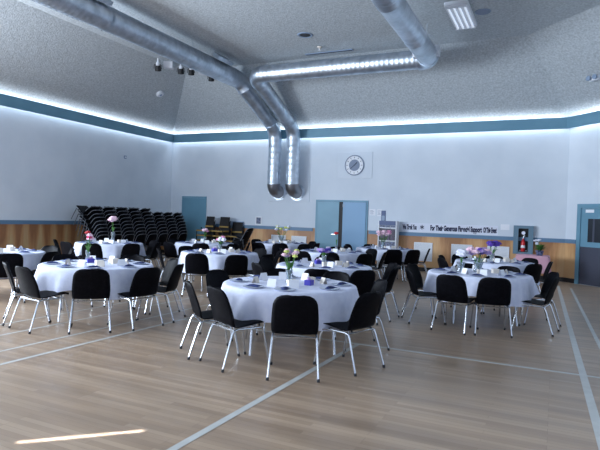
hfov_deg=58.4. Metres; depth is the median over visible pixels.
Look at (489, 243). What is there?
flower vase
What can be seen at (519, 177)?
wall
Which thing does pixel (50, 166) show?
wall
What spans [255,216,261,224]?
picture frame
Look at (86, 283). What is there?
chair
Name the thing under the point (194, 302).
chair
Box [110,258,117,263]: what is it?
box
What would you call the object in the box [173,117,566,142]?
trim
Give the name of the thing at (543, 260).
tablecloth
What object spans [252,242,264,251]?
chair
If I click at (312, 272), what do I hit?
chair
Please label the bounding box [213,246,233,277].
chair
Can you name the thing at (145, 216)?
chair
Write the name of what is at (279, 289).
plate
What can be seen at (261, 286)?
plate
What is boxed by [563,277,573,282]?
baseboard
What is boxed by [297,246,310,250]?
chair
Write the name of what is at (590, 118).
trim
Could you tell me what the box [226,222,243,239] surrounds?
upholstered chair
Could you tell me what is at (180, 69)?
track spotlight
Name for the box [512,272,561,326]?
chair
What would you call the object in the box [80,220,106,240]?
chair
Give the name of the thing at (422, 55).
ventilation duct
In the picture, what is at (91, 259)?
gift box
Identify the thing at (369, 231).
trim
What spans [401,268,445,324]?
chair
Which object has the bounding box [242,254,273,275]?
chair
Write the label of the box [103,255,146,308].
chair
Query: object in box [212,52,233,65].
register
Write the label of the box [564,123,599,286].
wall
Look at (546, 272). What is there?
chair
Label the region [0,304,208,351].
floor line
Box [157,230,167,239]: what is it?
chair
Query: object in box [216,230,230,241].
upholstered chair
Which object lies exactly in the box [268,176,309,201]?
wall plate
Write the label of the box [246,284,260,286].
napkin
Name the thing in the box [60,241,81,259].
chair
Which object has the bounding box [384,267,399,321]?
chair
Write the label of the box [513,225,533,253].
fire extinguisher cabinet
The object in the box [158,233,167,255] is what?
chair
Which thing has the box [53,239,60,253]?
chair
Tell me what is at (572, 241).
trim
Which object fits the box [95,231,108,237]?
chair
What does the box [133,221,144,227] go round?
chair
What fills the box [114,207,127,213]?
chair
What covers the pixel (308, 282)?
gift box
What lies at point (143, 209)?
chair
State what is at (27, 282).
chair
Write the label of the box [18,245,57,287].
chair
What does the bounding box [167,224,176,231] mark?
chair
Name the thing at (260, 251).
chair
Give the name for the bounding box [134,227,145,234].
chair
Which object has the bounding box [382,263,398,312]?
chair
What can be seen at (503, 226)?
paper sign
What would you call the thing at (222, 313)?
chair
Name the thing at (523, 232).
fire extinguisher
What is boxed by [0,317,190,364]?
floor line
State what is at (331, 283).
plate
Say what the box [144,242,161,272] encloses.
chair
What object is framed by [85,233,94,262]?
flower vase
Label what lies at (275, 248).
chair
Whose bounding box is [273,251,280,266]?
chair
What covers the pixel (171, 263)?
chair
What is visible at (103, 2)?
register
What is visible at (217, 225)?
trim
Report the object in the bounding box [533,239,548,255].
potted plant
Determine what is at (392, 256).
chair
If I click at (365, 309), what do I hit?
chair
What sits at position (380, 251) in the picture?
tablecloth
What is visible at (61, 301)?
round table
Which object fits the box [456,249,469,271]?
flower vase
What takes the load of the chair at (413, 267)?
on the floor at (137, 390)
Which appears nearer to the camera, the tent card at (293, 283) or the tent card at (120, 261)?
the tent card at (293, 283)
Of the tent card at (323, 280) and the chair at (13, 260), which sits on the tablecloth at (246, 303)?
the tent card at (323, 280)
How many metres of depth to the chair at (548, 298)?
7.55 m
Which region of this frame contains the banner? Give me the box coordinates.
[402,223,497,234]
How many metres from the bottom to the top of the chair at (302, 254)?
0.808 m
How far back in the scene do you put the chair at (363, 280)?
7.71 m
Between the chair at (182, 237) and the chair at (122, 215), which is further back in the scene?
the chair at (182, 237)
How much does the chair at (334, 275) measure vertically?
0.808 m
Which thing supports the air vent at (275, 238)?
in the wall at (519, 177)
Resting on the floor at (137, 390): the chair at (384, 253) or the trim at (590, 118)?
the chair at (384, 253)
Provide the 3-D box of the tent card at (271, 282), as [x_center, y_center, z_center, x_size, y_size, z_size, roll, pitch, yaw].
[-0.307,0.637,5.920,0.104,0.090,0.070,2,1,21]
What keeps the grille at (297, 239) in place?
attached to the air vent at (299, 239)
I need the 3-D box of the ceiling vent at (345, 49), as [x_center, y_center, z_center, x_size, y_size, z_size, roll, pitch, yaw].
[0.787,-4.734,14.707,1.400,0.026,0.110,2,1,26]
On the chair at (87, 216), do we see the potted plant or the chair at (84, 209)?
the chair at (84, 209)
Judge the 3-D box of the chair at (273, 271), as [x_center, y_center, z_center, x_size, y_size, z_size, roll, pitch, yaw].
[-0.273,1.012,7.236,0.505,0.808,0.590,2,1,-11]
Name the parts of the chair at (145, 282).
leg, leg, seat frame, leg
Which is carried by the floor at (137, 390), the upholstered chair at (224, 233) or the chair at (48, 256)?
the chair at (48, 256)
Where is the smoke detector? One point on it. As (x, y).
(159, 93)
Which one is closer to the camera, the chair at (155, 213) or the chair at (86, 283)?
the chair at (86, 283)
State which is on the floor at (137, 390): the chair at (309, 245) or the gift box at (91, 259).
the chair at (309, 245)
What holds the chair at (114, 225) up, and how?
on the chair at (115, 229)
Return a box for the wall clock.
[337,152,372,177]
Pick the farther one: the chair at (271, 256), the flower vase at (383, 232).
the flower vase at (383, 232)
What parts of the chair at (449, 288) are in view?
leg, leg, seat frame, leg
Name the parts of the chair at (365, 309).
leg, leg, seat frame, leg, leg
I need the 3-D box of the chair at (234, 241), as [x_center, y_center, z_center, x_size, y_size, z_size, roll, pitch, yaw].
[-1.956,0.837,15.050,0.505,0.808,0.590,3,1,38]
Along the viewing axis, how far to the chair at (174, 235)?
18.69 m
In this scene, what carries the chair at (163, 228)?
on the chair at (163, 231)
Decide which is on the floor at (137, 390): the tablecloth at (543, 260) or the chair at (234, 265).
the chair at (234, 265)
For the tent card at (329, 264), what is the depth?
8.43 m
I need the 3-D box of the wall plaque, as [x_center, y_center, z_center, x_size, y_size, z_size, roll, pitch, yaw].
[2.634,-0.274,16.943,0.140,0.360,0.028,2,1,26]
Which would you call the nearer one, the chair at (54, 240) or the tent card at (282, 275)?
the tent card at (282, 275)
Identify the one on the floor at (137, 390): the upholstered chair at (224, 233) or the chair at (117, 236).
the chair at (117, 236)
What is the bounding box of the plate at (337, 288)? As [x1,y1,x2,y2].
[319,287,340,289]
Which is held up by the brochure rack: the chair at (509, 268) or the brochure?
the brochure
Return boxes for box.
[7,247,15,250]
[85,256,94,262]
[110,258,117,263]
[163,61,173,69]
[304,277,313,285]
[314,258,321,263]
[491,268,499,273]
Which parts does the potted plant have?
pot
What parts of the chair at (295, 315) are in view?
leg, leg, seat frame, leg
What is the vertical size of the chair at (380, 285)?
0.808 m
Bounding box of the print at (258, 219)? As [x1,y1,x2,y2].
[256,217,260,223]
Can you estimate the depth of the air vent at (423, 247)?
16.39 m
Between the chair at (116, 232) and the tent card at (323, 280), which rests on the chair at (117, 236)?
the chair at (116, 232)
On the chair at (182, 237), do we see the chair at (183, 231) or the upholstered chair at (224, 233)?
the chair at (183, 231)
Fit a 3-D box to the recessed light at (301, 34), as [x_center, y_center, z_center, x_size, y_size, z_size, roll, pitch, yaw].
[0.129,-4.740,13.398,0.400,0.020,0.400,2,1,26]
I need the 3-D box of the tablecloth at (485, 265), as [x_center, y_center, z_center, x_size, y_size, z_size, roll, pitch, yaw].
[4.012,0.948,11.096,1.736,0.390,1.709,2,1,-26]
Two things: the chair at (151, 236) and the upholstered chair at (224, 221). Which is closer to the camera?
the chair at (151, 236)
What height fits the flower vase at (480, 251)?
0.399 m
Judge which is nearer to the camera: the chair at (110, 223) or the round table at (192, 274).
the round table at (192, 274)
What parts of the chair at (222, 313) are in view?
leg, leg, seat frame, leg, leg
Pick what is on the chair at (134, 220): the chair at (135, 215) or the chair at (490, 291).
the chair at (135, 215)
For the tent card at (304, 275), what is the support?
on the tablecloth at (246, 303)
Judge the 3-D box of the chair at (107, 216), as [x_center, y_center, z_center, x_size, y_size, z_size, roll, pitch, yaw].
[-6.008,0.003,16.512,0.769,0.731,0.496,2,1,26]
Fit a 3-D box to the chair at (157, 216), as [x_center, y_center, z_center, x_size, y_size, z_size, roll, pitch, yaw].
[-5.074,0.005,18.468,0.769,0.731,0.496,2,1,26]
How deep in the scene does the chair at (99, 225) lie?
15.76 m
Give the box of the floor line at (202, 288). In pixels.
[0,288,204,324]
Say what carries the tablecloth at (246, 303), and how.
on the round table at (246, 331)
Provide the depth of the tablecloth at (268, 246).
15.04 m
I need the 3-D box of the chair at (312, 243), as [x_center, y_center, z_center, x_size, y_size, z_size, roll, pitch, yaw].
[0.177,0.893,16.213,0.590,0.808,0.505,1,1,-33]
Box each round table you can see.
[58,291,131,321]
[191,274,234,290]
[245,326,335,355]
[441,302,517,325]
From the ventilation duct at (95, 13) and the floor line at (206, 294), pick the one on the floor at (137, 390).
the floor line at (206, 294)
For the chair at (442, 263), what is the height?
0.808 m
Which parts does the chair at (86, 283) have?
leg, seat frame, leg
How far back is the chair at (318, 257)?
10.12 m
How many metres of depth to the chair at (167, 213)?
18.78 m
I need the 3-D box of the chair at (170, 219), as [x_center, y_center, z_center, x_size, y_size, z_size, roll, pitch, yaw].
[-4.778,0.126,18.930,0.724,0.754,0.496,2,1,26]
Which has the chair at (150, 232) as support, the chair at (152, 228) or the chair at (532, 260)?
the chair at (152, 228)
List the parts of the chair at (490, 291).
leg, leg, seat frame, leg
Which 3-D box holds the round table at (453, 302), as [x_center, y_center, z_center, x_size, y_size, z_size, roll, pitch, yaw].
[2.800,1.125,8.424,1.514,0.736,1.514,2,1,3]
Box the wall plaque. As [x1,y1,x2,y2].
[381,211,385,220]
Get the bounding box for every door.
[181,196,206,240]
[315,200,367,250]
[574,204,599,286]
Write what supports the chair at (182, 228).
on the chair at (183, 231)
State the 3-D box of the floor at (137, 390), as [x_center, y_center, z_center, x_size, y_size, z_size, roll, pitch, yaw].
[-2.089,1.446,7.499,17.217,0.202,21.738,2,1,26]
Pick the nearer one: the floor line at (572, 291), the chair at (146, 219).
the floor line at (572, 291)
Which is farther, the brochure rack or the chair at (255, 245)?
the brochure rack
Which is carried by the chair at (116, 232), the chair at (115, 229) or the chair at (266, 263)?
the chair at (115, 229)
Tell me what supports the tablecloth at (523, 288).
on the round table at (453, 302)
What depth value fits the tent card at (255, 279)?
6.21 m
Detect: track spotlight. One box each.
[154,58,161,71]
[177,64,184,74]
[187,68,194,75]
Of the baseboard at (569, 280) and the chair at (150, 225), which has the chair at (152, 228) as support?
the chair at (150, 225)
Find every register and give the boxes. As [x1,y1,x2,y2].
[99,0,113,5]
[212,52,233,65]
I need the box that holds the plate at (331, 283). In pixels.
[331,283,351,285]
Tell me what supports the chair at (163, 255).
on the floor at (137, 390)
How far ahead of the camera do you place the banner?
16.06 m
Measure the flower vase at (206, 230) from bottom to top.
0.387 m
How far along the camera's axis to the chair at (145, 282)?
7.03 m
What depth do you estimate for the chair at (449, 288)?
7.45 m
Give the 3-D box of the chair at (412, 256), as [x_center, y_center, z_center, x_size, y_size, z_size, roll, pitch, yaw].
[2.768,1.018,13.771,0.505,0.808,0.590,2,1,-26]
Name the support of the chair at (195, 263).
on the floor at (137, 390)
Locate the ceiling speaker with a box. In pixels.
[475,8,490,14]
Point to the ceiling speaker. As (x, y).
(484, 11)
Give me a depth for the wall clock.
17.32 m
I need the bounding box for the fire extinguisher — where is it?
[521,231,524,251]
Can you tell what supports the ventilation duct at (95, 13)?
hanging from the ceiling
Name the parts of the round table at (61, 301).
leg, leg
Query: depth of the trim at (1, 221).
15.24 m
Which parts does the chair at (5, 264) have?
leg, leg, leg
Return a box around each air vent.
[271,235,285,241]
[291,236,306,242]
[414,242,432,261]
[451,244,471,262]
[487,246,508,257]
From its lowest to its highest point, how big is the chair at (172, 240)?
0.808 m
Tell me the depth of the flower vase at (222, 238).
11.08 m
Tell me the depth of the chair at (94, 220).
15.83 m
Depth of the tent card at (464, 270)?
8.15 m
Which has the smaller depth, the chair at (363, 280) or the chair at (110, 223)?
the chair at (363, 280)
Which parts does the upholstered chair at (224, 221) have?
backrest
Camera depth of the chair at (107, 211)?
16.34 m
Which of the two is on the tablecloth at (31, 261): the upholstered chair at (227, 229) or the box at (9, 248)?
the box at (9, 248)
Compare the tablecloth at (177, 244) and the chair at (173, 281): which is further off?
the tablecloth at (177, 244)
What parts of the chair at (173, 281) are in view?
leg, seat frame, leg, leg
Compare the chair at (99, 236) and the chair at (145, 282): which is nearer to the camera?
the chair at (145, 282)
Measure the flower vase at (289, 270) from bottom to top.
0.404 m
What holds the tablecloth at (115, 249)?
on the round table
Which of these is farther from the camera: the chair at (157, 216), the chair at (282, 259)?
the chair at (157, 216)
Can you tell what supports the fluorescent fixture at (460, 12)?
attached to the ceiling
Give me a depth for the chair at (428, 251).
14.20 m
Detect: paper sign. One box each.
[369,209,375,214]
[377,209,381,215]
[500,224,509,229]
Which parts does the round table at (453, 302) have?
leg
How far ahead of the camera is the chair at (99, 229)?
15.74 m
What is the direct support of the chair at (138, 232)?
on the chair at (141, 238)
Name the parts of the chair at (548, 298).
leg, seat frame, leg, leg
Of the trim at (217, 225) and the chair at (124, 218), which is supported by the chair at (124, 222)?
the chair at (124, 218)
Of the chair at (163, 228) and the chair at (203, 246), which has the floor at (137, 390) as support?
the chair at (203, 246)
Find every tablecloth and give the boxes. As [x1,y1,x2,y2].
[0,248,45,278]
[34,260,159,299]
[73,241,145,259]
[175,241,232,254]
[178,250,259,274]
[221,276,358,330]
[260,241,305,254]
[276,261,371,276]
[300,250,365,262]
[356,247,412,265]
[423,268,539,306]
[453,258,539,284]
[515,254,550,273]
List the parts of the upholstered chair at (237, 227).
backrest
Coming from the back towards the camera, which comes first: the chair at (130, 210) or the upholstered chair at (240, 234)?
the upholstered chair at (240, 234)
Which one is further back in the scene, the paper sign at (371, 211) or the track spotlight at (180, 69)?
the paper sign at (371, 211)
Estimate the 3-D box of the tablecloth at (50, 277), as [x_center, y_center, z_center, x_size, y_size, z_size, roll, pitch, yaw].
[-2.935,0.759,7.777,1.730,0.390,1.737,2,1,26]
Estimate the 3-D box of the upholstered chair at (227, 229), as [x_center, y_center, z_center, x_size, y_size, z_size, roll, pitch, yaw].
[-2.764,0.345,18.813,0.454,0.920,0.538,2,1,26]
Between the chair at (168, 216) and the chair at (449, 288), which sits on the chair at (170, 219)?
the chair at (168, 216)
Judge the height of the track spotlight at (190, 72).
0.396 m
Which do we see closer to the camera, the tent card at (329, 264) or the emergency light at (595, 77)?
the tent card at (329, 264)
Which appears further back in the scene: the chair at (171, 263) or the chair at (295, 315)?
the chair at (171, 263)
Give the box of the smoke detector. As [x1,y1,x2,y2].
[156,90,163,96]
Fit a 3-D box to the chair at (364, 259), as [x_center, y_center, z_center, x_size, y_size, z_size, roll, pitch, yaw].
[1.267,1.000,11.596,0.505,0.808,0.590,1,1,-31]
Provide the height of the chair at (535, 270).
0.808 m
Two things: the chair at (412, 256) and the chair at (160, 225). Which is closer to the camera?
the chair at (412, 256)
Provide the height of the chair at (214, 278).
0.808 m
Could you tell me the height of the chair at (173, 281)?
0.808 m
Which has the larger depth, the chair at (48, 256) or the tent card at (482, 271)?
the chair at (48, 256)
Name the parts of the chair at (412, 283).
leg, leg, seat frame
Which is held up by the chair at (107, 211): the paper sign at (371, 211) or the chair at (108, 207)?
the chair at (108, 207)
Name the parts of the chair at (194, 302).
leg, leg, seat frame, leg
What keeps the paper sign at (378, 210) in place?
attached to the wall at (519, 177)
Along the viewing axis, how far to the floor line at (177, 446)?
4.29 m
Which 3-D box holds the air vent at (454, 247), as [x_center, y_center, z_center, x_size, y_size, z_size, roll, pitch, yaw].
[4.789,0.861,15.911,0.600,0.570,0.030,2,1,26]
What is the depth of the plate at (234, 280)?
6.34 m
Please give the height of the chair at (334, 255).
0.808 m
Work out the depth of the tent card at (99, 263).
7.39 m
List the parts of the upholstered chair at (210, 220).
backrest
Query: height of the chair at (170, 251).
0.808 m
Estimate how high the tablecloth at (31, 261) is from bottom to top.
0.390 m
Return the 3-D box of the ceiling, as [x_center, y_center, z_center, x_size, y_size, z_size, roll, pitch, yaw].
[-1.969,-3.939,7.283,16.617,1.580,21.438,2,1,26]
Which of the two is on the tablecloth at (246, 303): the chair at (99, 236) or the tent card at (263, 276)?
the tent card at (263, 276)
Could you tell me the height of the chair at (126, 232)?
0.805 m
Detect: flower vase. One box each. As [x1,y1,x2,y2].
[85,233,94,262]
[107,216,117,242]
[202,228,208,242]
[216,236,225,248]
[274,225,290,242]
[281,248,298,282]
[317,248,328,264]
[376,230,391,247]
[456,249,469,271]
[466,246,491,271]
[486,241,501,260]
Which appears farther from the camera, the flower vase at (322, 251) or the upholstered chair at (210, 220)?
the upholstered chair at (210, 220)
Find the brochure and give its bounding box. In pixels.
[390,229,394,239]
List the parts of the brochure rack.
panel, panel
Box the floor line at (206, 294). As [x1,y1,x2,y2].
[0,294,206,335]
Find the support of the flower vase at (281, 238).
on the tablecloth at (268, 246)
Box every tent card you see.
[77,260,86,266]
[97,261,104,266]
[117,259,125,265]
[252,276,259,282]
[259,272,267,280]
[266,278,277,286]
[279,272,285,279]
[289,280,298,288]
[301,273,308,280]
[320,277,326,283]
[327,262,333,267]
[461,268,468,273]
[480,269,486,275]
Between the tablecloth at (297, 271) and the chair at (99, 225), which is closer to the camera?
the tablecloth at (297, 271)
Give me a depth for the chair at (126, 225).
16.72 m
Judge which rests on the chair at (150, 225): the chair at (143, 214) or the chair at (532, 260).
the chair at (143, 214)
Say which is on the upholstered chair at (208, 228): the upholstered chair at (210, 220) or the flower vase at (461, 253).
the upholstered chair at (210, 220)
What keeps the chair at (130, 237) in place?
on the floor at (137, 390)
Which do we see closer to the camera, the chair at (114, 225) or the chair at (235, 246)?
the chair at (235, 246)
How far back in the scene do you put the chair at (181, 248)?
11.86 m
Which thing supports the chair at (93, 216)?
on the chair at (94, 220)
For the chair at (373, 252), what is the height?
0.808 m
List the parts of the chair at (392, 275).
leg, leg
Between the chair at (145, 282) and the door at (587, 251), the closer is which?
the chair at (145, 282)
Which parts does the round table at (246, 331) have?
leg, leg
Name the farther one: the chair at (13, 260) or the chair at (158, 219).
the chair at (158, 219)
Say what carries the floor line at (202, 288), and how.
on the floor at (137, 390)
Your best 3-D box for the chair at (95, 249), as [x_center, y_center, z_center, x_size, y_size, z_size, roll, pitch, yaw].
[-4.578,0.794,11.931,0.505,0.808,0.590,2,1,-5]
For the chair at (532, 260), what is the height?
0.808 m
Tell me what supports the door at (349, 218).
in the wall at (519, 177)
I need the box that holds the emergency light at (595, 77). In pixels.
[586,74,599,81]
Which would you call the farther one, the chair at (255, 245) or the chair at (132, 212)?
the chair at (132, 212)
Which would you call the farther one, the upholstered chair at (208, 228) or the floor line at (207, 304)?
the upholstered chair at (208, 228)
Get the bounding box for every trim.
[0,93,173,142]
[0,220,82,223]
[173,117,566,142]
[215,224,312,230]
[368,230,564,242]
[565,239,575,243]
[567,111,599,128]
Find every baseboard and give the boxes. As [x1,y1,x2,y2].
[374,264,562,281]
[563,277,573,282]
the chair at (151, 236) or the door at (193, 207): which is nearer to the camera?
the chair at (151, 236)
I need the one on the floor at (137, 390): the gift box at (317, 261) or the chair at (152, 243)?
the chair at (152, 243)
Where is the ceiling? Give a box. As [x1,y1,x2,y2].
[0,0,599,134]
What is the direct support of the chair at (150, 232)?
on the chair at (151, 236)
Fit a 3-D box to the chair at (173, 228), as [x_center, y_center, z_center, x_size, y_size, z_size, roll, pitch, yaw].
[-4.654,0.468,18.865,0.625,0.797,0.496,2,1,26]
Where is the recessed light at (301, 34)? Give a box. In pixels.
[297,32,312,37]
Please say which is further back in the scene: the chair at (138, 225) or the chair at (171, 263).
the chair at (138, 225)
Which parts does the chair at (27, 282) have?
leg, leg, seat frame, leg, leg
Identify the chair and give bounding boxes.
[0,253,25,302]
[2,261,50,325]
[8,266,71,333]
[14,251,58,299]
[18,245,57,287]
[48,254,92,309]
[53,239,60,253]
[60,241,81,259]
[68,269,111,334]
[71,205,101,227]
[74,209,103,232]
[75,213,104,236]
[77,217,105,235]
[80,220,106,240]
[82,224,107,240]
[82,243,106,259]
[84,228,108,239]
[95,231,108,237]
[97,235,108,238]
[98,206,115,212]
[103,210,116,216]
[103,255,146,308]
[105,213,117,220]
[106,221,119,227]
[107,267,163,330]
[108,224,120,231]
[109,228,121,235]
[109,231,121,239]
[110,234,121,240]
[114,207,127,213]
[116,207,139,213]
[116,210,128,216]
[118,214,130,220]
[118,243,139,258]
[119,217,131,223]
[120,221,132,227]
[121,224,132,230]
[121,227,133,238]
[122,231,134,239]
[123,234,134,241]
[129,208,150,214]
[129,211,140,216]
[130,214,141,220]
[132,218,143,223]
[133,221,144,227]
[133,224,144,231]
[133,231,145,245]
[133,258,179,314]
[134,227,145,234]
[135,234,146,252]
[135,263,185,322]
[141,211,151,217]
[143,215,153,220]
[144,218,154,223]
[144,221,154,227]
[144,227,156,250]
[144,234,157,256]
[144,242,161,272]
[145,224,155,231]
[145,231,157,243]
[146,240,156,266]
[152,212,162,217]
[152,212,172,217]
[154,215,163,220]
[155,218,164,223]
[156,221,165,227]
[156,224,166,230]
[156,240,165,266]
[156,248,184,289]
[157,227,167,233]
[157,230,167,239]
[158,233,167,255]
[161,242,178,269]
[164,215,173,220]
[165,238,178,265]
[166,218,174,223]
[166,227,177,241]
[166,230,177,240]
[167,221,175,227]
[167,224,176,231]
[168,233,177,239]
[177,230,186,239]
[178,227,186,233]
[178,233,187,240]
[178,246,194,280]
[179,279,239,359]
[181,253,210,297]
[189,243,209,274]
[196,216,215,236]
[196,221,215,239]
[199,270,257,340]
[199,286,268,372]
[211,217,230,239]
[212,223,230,239]
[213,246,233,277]
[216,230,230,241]
[224,255,247,276]
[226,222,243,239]
[227,231,243,241]
[227,244,239,249]
[231,231,251,250]
[231,240,241,248]
[233,228,253,249]
[236,248,266,277]
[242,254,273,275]
[251,239,260,245]
[251,262,263,274]
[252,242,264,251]
[258,268,292,330]
[260,257,274,271]
[266,295,319,382]
[272,243,287,258]
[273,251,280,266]
[279,256,298,262]
[290,244,310,255]
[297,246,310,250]
[297,251,311,260]
[304,269,328,276]
[308,241,315,248]
[313,291,384,376]
[315,256,335,261]
[320,253,339,260]
[322,271,352,339]
[334,279,389,351]
[350,270,377,324]
[356,254,372,266]
[365,249,377,279]
[371,252,386,278]
[379,249,402,281]
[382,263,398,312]
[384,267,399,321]
[401,250,419,281]
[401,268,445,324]
[402,263,444,316]
[418,248,429,274]
[430,274,478,334]
[437,258,469,296]
[450,263,484,313]
[452,254,467,265]
[469,277,512,337]
[480,266,521,317]
[485,255,502,258]
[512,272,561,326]
[512,277,560,336]
[522,258,538,289]
[523,264,544,305]
[539,262,552,302]
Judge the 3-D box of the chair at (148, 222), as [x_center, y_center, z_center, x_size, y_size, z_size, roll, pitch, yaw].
[-5.193,0.242,17.918,0.675,0.771,0.496,2,1,26]
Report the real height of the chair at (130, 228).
0.797 m
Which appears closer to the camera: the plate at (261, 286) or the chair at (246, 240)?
the plate at (261, 286)
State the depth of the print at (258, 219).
18.90 m
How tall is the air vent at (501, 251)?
0.570 m
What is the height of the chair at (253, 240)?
0.808 m
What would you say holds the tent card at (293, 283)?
on the tablecloth at (246, 303)
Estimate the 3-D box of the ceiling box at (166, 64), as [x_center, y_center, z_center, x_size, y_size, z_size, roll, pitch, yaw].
[-3.975,-4.833,16.219,0.280,0.200,0.204,2,1,-3]
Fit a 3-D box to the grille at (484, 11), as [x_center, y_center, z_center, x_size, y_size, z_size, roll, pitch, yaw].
[3.935,-4.583,11.536,0.290,0.001,0.290,2,1,26]
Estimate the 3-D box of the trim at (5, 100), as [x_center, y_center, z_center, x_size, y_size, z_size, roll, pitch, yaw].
[-9.370,-3.281,10.705,0.030,0.306,21.262,2,1,26]
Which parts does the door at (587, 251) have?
kick panel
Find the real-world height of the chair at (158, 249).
0.808 m
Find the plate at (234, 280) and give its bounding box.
[230,279,248,281]
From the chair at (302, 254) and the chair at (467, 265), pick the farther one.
the chair at (302, 254)
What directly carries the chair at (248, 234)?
on the chair at (246, 240)
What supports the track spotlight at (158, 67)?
attached to the ceiling
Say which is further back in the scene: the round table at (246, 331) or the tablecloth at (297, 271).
the tablecloth at (297, 271)
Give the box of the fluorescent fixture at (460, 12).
[444,0,476,30]
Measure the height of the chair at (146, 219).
0.754 m
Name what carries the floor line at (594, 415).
on the floor at (137, 390)
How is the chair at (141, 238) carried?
on the floor at (137, 390)
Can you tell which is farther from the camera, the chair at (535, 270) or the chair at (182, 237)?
the chair at (182, 237)
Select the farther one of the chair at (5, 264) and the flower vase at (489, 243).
the flower vase at (489, 243)
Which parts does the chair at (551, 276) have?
leg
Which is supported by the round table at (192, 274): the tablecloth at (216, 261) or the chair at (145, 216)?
the tablecloth at (216, 261)
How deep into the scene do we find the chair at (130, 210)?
17.36 m
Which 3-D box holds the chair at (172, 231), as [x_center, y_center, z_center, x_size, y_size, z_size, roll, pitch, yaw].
[-4.634,0.575,18.847,0.603,0.805,0.496,2,1,26]
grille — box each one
[292,237,304,242]
[452,245,470,257]
[476,9,489,13]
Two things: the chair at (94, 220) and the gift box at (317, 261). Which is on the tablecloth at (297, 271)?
the gift box at (317, 261)
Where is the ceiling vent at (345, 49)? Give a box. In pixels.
[305,49,352,55]
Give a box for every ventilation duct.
[33,0,286,199]
[249,0,439,200]
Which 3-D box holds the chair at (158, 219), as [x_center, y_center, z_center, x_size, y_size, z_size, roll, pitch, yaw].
[-5.016,0.125,18.432,0.724,0.754,0.496,2,1,26]
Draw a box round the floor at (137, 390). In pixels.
[0,253,599,449]
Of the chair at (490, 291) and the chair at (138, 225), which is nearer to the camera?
the chair at (490, 291)
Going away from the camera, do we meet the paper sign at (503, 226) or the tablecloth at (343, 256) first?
the tablecloth at (343, 256)
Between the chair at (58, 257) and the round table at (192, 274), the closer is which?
the chair at (58, 257)
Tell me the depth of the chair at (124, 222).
16.75 m
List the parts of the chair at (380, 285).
leg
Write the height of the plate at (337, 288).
0.013 m
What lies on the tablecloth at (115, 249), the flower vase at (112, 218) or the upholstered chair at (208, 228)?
the flower vase at (112, 218)
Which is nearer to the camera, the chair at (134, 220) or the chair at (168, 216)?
the chair at (134, 220)
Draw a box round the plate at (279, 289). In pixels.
[274,288,295,290]
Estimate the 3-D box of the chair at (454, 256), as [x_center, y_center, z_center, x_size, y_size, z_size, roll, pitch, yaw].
[3.724,1.076,12.154,0.505,0.808,0.590,2,1,-14]
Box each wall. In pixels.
[0,105,172,253]
[171,128,569,276]
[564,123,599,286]
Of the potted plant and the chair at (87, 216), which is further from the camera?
the chair at (87, 216)
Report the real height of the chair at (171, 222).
0.771 m
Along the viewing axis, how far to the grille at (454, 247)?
15.94 m
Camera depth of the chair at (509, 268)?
9.26 m
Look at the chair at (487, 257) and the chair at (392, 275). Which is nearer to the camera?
the chair at (392, 275)
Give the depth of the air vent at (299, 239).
18.20 m
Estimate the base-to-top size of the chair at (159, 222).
0.771 m
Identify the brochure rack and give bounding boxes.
[377,221,398,267]
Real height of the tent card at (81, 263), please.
0.090 m
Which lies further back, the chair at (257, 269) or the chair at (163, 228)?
the chair at (163, 228)
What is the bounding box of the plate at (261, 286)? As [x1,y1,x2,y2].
[243,285,263,287]
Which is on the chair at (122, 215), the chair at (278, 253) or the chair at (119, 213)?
the chair at (119, 213)
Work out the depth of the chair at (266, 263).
9.42 m
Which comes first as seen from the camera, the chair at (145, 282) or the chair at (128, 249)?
the chair at (145, 282)

